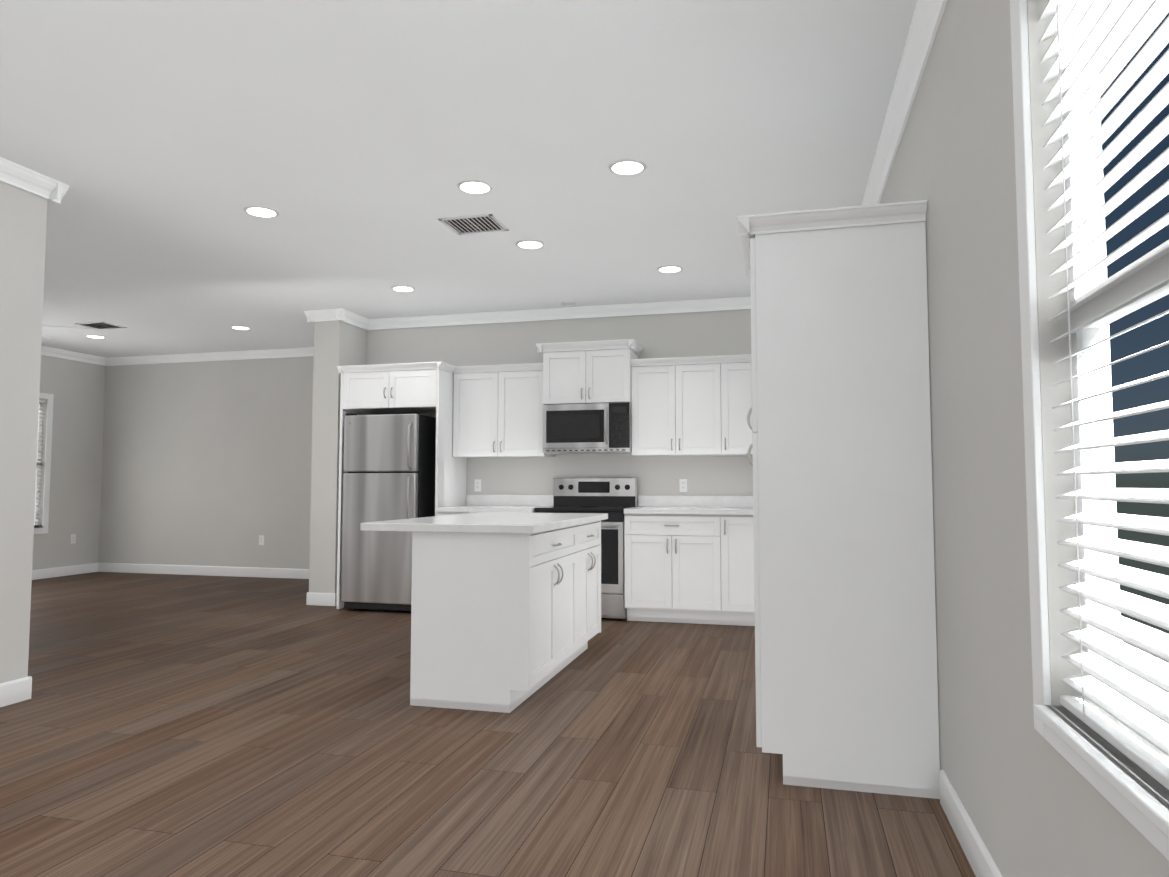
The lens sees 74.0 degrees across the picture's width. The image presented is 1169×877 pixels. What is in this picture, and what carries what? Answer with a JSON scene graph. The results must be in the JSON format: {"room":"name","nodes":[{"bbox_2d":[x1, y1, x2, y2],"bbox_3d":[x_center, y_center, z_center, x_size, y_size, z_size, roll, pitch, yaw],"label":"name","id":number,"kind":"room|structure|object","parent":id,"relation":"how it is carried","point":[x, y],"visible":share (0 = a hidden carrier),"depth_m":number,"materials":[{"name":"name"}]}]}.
{"room":"kitchen","nodes":[
{"label":"kitchen","id":0,"kind":"room"},
{"bbox_2d":[0,181,47,682],"bbox_3d":[-3.682,-0.181,1.293,0.130,2.735,5.835,-1,-3,14],"label":"wall","id":1,"kind":"structure","parent":0,"point":[23,218],"depth_m":4.00,"materials":[{"name":"paint"}]},
{"bbox_2d":[0,677,27,706],"bbox_3d":[-3.102,1.242,3.167,0.014,0.115,1.730,-1,-3,14],"label":"baseboard","id":2,"kind":"structure","parent":1,"relation":"attached to","point":[14,691],"depth_m":3.93,"materials":[{"name":"white wood"}]},
{"bbox_2d":[28,676,31,698],"bbox_3d":[-5.131,1.327,4.606,4.664,0.115,0.014,-1,-3,14],"label":"baseboard","id":3,"kind":"structure","parent":1,"relation":"attached to","point":[29,677],"depth_m":4.02,"materials":[{"name":"white wood"}]},
{"bbox_2d":[0,157,69,203],"bbox_3d":[-3.577,-1.499,1.379,0.068,0.095,5.903,-1,-3,14],"label":"crown molding","id":4,"kind":"structure","parent":1,"relation":"attached to","point":[11,173],"depth_m":4.04,"materials":[{"name":"white wood"}]},
{"bbox_2d":[32,355,105,569],"bbox_3d":[-6.873,0.194,7.633,0.130,2.735,4.865,-1,-3,14],"label":"wall","id":5,"kind":"structure","parent":0,"point":[76,389],"depth_m":9.55,"materials":[{"name":"paint"}]},
{"bbox_2d":[34,393,53,533],"bbox_3d":[-6.565,0.264,8.695,0.137,1.660,1.190,-1,-3,14],"label":"window blind","id":6,"kind":"object","parent":5,"relation":"attached to","point":[47,469],"visible":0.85,"depth_m":9.20,"materials":[{"name":"white plastic"}]},
{"bbox_2d":[32,563,99,579],"bbox_3d":[-6.803,1.500,7.538,0.014,0.115,4.865,-1,-3,14],"label":"baseboard","id":7,"kind":"structure","parent":5,"relation":"attached to","point":[92,567],"depth_m":9.42,"materials":[{"name":"white wood"}]},
{"bbox_2d":[41,346,103,365],"bbox_3d":[-6.777,-1.126,7.686,0.068,0.095,4.865,-1,-3,14],"label":"crown molding","id":8,"kind":"structure","parent":5,"relation":"attached to","point":[47,351],"depth_m":9.52,"materials":[{"name":"white wood"}]},
{"bbox_2d":[70,534,75,543],"bbox_3d":[-6.292,1.236,9.545,0.009,0.115,0.070,-1,-3,14],"label":"outlet","id":9,"kind":"object","parent":5,"relation":"attached to","point":[73,539],"visible":1,"depth_m":9.54,"materials":[{"name":"white plastic"}]},
{"bbox_2d":[98,356,313,568],"bbox_3d":[-4.074,0.303,9.486,4.620,2.735,0.130,-1,-3,14],"label":"wall","id":10,"kind":"structure","parent":0,"point":[206,463],"depth_m":9.56,"materials":[{"name":"paint"}]},
{"bbox_2d":[100,563,308,578],"bbox_3d":[-4.145,1.608,9.353,4.190,0.115,0.014,-1,-3,14],"label":"baseboard","id":11,"kind":"structure","parent":10,"relation":"attached to","point":[104,567],"depth_m":9.47,"materials":[{"name":"white wood"}]},
{"bbox_2d":[104,347,313,365],"bbox_3d":[-4.123,-1.020,9.475,4.130,0.095,0.068,-1,-3,14],"label":"crown molding","id":12,"kind":"structure","parent":10,"relation":"attached to","point":[291,352],"depth_m":9.60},
{"bbox_2d":[259,535,263,544],"bbox_3d":[-3.879,1.222,9.309,0.070,0.115,0.009,-1,-3,14],"label":"outlet","id":13,"kind":"object","parent":10,"relation":"attached to","point":[261,539],"visible":1,"depth_m":9.31,"materials":[{"name":"white plastic"}]},
{"bbox_2d":[309,320,366,592],"bbox_3d":[-2.201,0.218,8.044,0.270,2.735,1.730,-1,-3,14],"label":"wall","id":14,"kind":"structure","parent":0,"point":[339,343],"depth_m":7.21,"materials":[{"name":"paint"}]},
{"bbox_2d":[304,310,335,321],"bbox_3d":[-2.383,-1.102,8.092,0.068,0.095,1.718,-1,-3,14],"label":"crown molding","id":15,"kind":"structure","parent":14,"relation":"attached to","point":[311,315],"depth_m":7.26,"materials":[{"name":"white wood"}]},
{"bbox_2d":[308,592,336,605],"bbox_3d":[-2.408,1.476,7.121,0.274,0.115,0.014,-1,-3,14],"label":"baseboard","id":16,"kind":"structure","parent":14,"relation":"attached to","point":[320,599],"depth_m":7.11,"materials":[{"name":"white wood"}]},
{"bbox_2d":[332,308,371,329],"bbox_3d":[-2.214,-1.143,7.399,0.068,0.095,0.458,-1,-3,14],"label":"crown molding","id":17,"kind":"structure","parent":14,"relation":"attached to","point":[341,314],"depth_m":7.38,"materials":[{"name":"white wood"}]},
{"bbox_2d":[0,0,916,357],"bbox_3d":[-3.174,-1.436,3.753,9.280,0.060,10.960,-1,-3,14],"label":"ceiling","id":18,"kind":"structure","parent":0,"point":[354,142],"depth_m":3.73,"materials":[{"name":"paint"}]},
{"bbox_2d":[42,325,92,337],"bbox_3d":[-4.981,-1.033,6.539,1.237,0.415,1.286,-1,-3,14],"label":"ceiling fan","id":19,"kind":"object","parent":18,"relation":"hanging from","point":[44,336],"visible":0.02,"depth_m":6.69,"materials":[{"name":"white"}]},
{"bbox_2d":[85,335,105,338],"bbox_3d":[-5.377,-1.119,8.526,0.196,0.008,0.196,-1,-3,14],"label":"recessed light","id":20,"kind":"object","parent":18,"relation":"in","point":[96,336],"visible":0.98,"depth_m":8.50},
{"bbox_2d":[75,322,126,329],"bbox_3d":[-4.950,-1.154,7.942,0.350,0.008,0.300,-1,-3,14],"label":"ceiling vent","id":21,"kind":"object","parent":18,"relation":"in","point":[100,325],"visible":0.98,"depth_m":7.94,"materials":[{"name":"grey metal"}]},
{"bbox_2d":[230,326,250,329],"bbox_3d":[-3.569,-1.148,8.049,0.196,0.008,0.196,-1,-3,14],"label":"recessed light","id":22,"kind":"object","parent":18,"relation":"in","point":[241,327],"visible":0.98,"depth_m":8.02,"materials":[{"name":"white plastic"}]},
{"bbox_2d":[244,206,278,217],"bbox_3d":[-1.925,-1.350,4.624,0.196,0.008,0.196,-1,-3,14],"label":"recessed light","id":23,"kind":"object","parent":18,"relation":"in","point":[262,211],"visible":1,"depth_m":4.61,"materials":[{"name":"white plastic"}]},
{"bbox_2d":[391,285,414,291],"bbox_3d":[-1.506,-1.243,6.444,0.196,0.008,0.196,-1,-3,14],"label":"recessed light","id":24,"kind":"object","parent":18,"relation":"in","point":[400,288],"visible":0.98,"depth_m":6.42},
{"bbox_2d":[438,214,508,234],"bbox_3d":[-0.689,-1.337,4.852,0.350,0.008,0.300,-1,-3,14],"label":"ceiling vent","id":25,"kind":"object","parent":18,"relation":"in","point":[475,224],"visible":0.98,"depth_m":4.85,"materials":[{"name":"grey metal"}]},
{"bbox_2d":[457,180,492,193],"bbox_3d":[-0.599,-1.373,4.241,0.196,0.008,0.196,-1,-3,14],"label":"recessed light","id":26,"kind":"object","parent":18,"relation":"in","point":[474,186],"visible":1,"depth_m":4.22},
{"bbox_2d":[516,240,544,248],"bbox_3d":[-0.368,-1.313,5.253,0.196,0.008,0.196,-1,-3,14],"label":"recessed light","id":27,"kind":"object","parent":18,"relation":"in","point":[530,244],"visible":1,"depth_m":5.24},
{"bbox_2d":[562,301,574,305],"bbox_3d":[-0.143,-1.207,6.958,0.124,0.018,0.124,-1,-3,14],"label":"ceiling detector","id":28,"kind":"object","parent":18,"relation":"attached to","point":[567,303],"visible":1,"depth_m":6.92,"materials":[{"name":"white plastic"}]},
{"bbox_2d":[608,159,646,174],"bbox_3d":[0.221,-1.389,3.978,0.196,0.008,0.196,-1,-3,14],"label":"recessed light","id":29,"kind":"object","parent":18,"relation":"in","point":[627,167],"visible":1,"depth_m":3.97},
{"bbox_2d":[657,265,682,272],"bbox_3d":[0.646,-1.277,5.858,0.196,0.008,0.196,-1,-3,14],"label":"recessed light","id":30,"kind":"object","parent":18,"relation":"in","point":[669,269],"visible":1,"depth_m":5.85,"materials":[{"name":"white plastic"}]},
{"bbox_2d":[0,572,975,876],"bbox_3d":[-3.174,1.354,3.588,9.280,0.060,10.960,-1,-3,14],"label":"floor","id":31,"kind":"structure","parent":0,"point":[188,726],"depth_m":3.10,"materials":[{"name":"brown wood"}]},
{"bbox_2d":[341,413,435,610],"bbox_3d":[-1.713,0.657,7.048,0.700,1.740,0.760,-1,-3,14],"label":"fridge","id":32,"kind":"object","parent":31,"relation":"on","point":[389,463],"visible":0.79,"depth_m":6.75,"materials":[{"name":"silver metal"}]},
{"bbox_2d":[437,512,475,515],"bbox_3d":[-0.773,1.083,6.885,0.870,0.870,0.646,-1,-3,14],"label":"base cabinet","id":33,"kind":"object","parent":31,"relation":"on","point":[439,513],"depth_m":6.69,"materials":[{"name":"white"}]},
{"bbox_2d":[410,521,600,712],"bbox_3d":[-0.367,0.948,4.591,0.659,0.870,1.540,-1,-3,14],"label":"kitchen island","id":34,"kind":"object","parent":31,"relation":"on","point":[505,622],"visible":0.98,"depth_m":3.88,"materials":[{"name":"white wood"}]},
{"bbox_2d":[360,512,607,533],"bbox_3d":[-0.496,0.494,4.652,0.940,0.040,1.620,-1,-3,14],"label":"island countertop","id":35,"kind":"structure","parent":34,"relation":"on","point":[503,522],"depth_m":4.04,"materials":[{"name":"stone"}]},
{"bbox_2d":[534,478,636,620],"bbox_3d":[0.020,0.920,6.665,0.766,1.170,0.663,-1,-3,14],"label":"range","id":36,"kind":"object","parent":31,"relation":"on","point":[613,498],"visible":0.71,"depth_m":6.41,"materials":[{"name":"silver metal"}]},
{"bbox_2d":[625,514,728,624],"bbox_3d":[0.804,1.059,6.478,0.828,0.870,0.646,-1,-3,14],"label":"base cabinet","id":37,"kind":"object","parent":31,"relation":"on","point":[690,568],"depth_m":6.17,"materials":[{"name":"white wood"}]},
{"bbox_2d":[437,495,752,514],"bbox_3d":[0.468,0.558,6.588,3.436,0.140,0.661,-1,-3,14],"label":"countertop","id":38,"kind":"structure","parent":37,"relation":"on","point":[698,505],"depth_m":6.74,"materials":[{"name":"stone"}]},
{"bbox_2d":[729,515,754,625],"bbox_3d":[1.372,1.051,6.331,0.576,0.870,0.646,-1,-3,14],"label":"base cabinet","id":39,"kind":"object","parent":31,"relation":"on","point":[741,527],"depth_m":6.05,"materials":[{"name":"white wood"}]},
{"bbox_2d":[737,200,939,798],"bbox_3d":[1.005,0.227,3.182,0.680,2.143,0.702,-1,-3,14],"label":"pantry cabinet","id":40,"kind":"object","parent":31,"relation":"on","point":[845,640],"visible":1,"depth_m":2.88,"materials":[{"name":"white wood"}]},
{"bbox_2d":[366,309,752,506],"bbox_3d":[0.042,0.164,7.134,4.530,2.735,0.130,-1,-3,14],"label":"wall","id":41,"kind":"structure","parent":0,"point":[709,333],"depth_m":7.10,"materials":[{"name":"paint"}]},
{"bbox_2d":[340,367,415,414],"bbox_3d":[-1.860,-0.422,7.266,0.519,0.342,0.626,-1,-3,14],"label":"upper cabinet","id":42,"kind":"object","parent":41,"relation":"attached to","point":[369,390],"depth_m":6.98,"materials":[{"name":"white wood"}]},
{"bbox_2d":[396,367,451,414],"bbox_3d":[-1.471,-0.428,7.166,0.518,0.342,0.626,-1,-3,14],"label":"upper cabinet","id":43,"kind":"object","parent":41,"relation":"attached to","point":[422,390],"depth_m":6.86,"materials":[{"name":"white wood"}]},
{"bbox_2d":[474,479,480,491],"bbox_3d":[-1.006,0.443,7.318,0.070,0.115,0.009,-1,-3,14],"label":"electrical outlet","id":44,"kind":"object","parent":41,"relation":"attached to","point":[477,485],"visible":1,"depth_m":7.32,"materials":[{"name":"white plastic"}]},
{"bbox_2d":[452,364,507,458],"bbox_3d":[-0.916,-0.237,7.161,0.494,0.819,0.336,-1,-3,14],"label":"upper cabinet","id":45,"kind":"object","parent":41,"relation":"attached to","point":[478,390],"depth_m":7.01,"materials":[{"name":"white wood"}]},
{"bbox_2d":[504,367,554,457],"bbox_3d":[-0.551,-0.219,7.065,0.493,0.772,0.336,-1,-3,14],"label":"upper cabinet","id":46,"kind":"object","parent":41,"relation":"attached to","point":[523,413],"depth_m":6.90,"materials":[{"name":"white wood"}]},
{"bbox_2d":[368,296,750,329],"bbox_3d":[-0.021,-1.159,7.127,4.450,0.095,0.068,-1,-3,14],"label":"crown molding","id":47,"kind":"structure","parent":41,"relation":"attached to","point":[735,303],"depth_m":7.16,"materials":[{"name":"white wood"}]},
{"bbox_2d":[540,347,591,406],"bbox_3d":[-0.101,-0.528,6.941,0.447,0.475,0.386,-1,-3,14],"label":"upper cabinet","id":48,"kind":"object","parent":41,"relation":"attached to","point":[565,372],"depth_m":6.76,"materials":[{"name":"white wood"}]},
{"bbox_2d":[542,402,631,453],"bbox_3d":[0.051,-0.081,6.843,0.772,0.420,0.448,-1,-3,14],"label":"microwave","id":49,"kind":"object","parent":48,"relation":"attached to","point":[599,428],"visible":1,"depth_m":6.67,"materials":[{"name":"silver metal"}]},
{"bbox_2d":[592,343,639,402],"bbox_3d":[0.218,-0.533,6.859,0.446,0.475,0.386,-1,-3,14],"label":"upper cabinet","id":50,"kind":"object","parent":41,"relation":"attached to","point":[611,366],"depth_m":6.66,"materials":[{"name":"white wood"}]},
{"bbox_2d":[631,363,687,455],"bbox_3d":[0.655,-0.237,6.754,0.439,0.772,0.336,-1,-3,14],"label":"upper cabinet","id":51,"kind":"object","parent":41,"relation":"attached to","point":[657,405],"depth_m":6.60,"materials":[{"name":"white wood"}]},
{"bbox_2d":[679,479,686,491],"bbox_3d":[0.872,0.414,6.833,0.070,0.115,0.009,-1,-3,14],"label":"electrical outlet","id":52,"kind":"object","parent":41,"relation":"attached to","point":[683,484],"visible":1,"depth_m":6.83,"materials":[{"name":"white plastic"}]},
{"bbox_2d":[684,359,731,455],"bbox_3d":[0.995,-0.242,6.666,0.497,0.772,0.336,-1,-3,14],"label":"upper cabinet","id":53,"kind":"object","parent":41,"relation":"attached to","point":[693,406],"depth_m":6.49,"materials":[{"name":"white wood"}]},
{"bbox_2d":[728,359,752,455],"bbox_3d":[1.401,-0.249,6.561,0.577,0.772,0.336,-1,-3,14],"label":"upper cabinet","id":54,"kind":"object","parent":41,"relation":"attached to","point":[739,370],"depth_m":6.43,"materials":[{"name":"white wood"}]},
{"bbox_2d":[880,0,1168,876],"bbox_3d":[1.115,-0.141,1.986,0.130,2.735,9.580,-1,-3,14],"label":"wall","id":55,"kind":"structure","parent":0,"point":[1034,802],"depth_m":1.97,"materials":[{"name":"paint"}]},
{"bbox_2d":[861,0,947,204],"bbox_3d":[1.003,-1.460,2.025,0.068,0.095,9.450,-1,-3,14],"label":"crown molding","id":56,"kind":"structure","parent":55,"relation":"attached to","point":[924,24],"depth_m":3.09,"materials":[{"name":"white wood"}]},
{"bbox_2d":[939,770,1002,876],"bbox_3d":[0.547,1.055,0.003,0.014,0.115,5.599,-1,-3,14],"label":"baseboard","id":57,"kind":"structure","parent":55,"relation":"attached to","point":[978,855],"depth_m":2.32,"materials":[{"name":"white wood"}]},
{"bbox_2d":[1010,0,1168,860],"bbox_3d":[0.879,-0.274,1.211,0.135,1.730,0.990,-1,-3,14],"label":"window","id":58,"kind":"structure","parent":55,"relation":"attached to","point":[1121,704],"depth_m":1.42,"materials":[{"name":"white plastic"}]}
]}

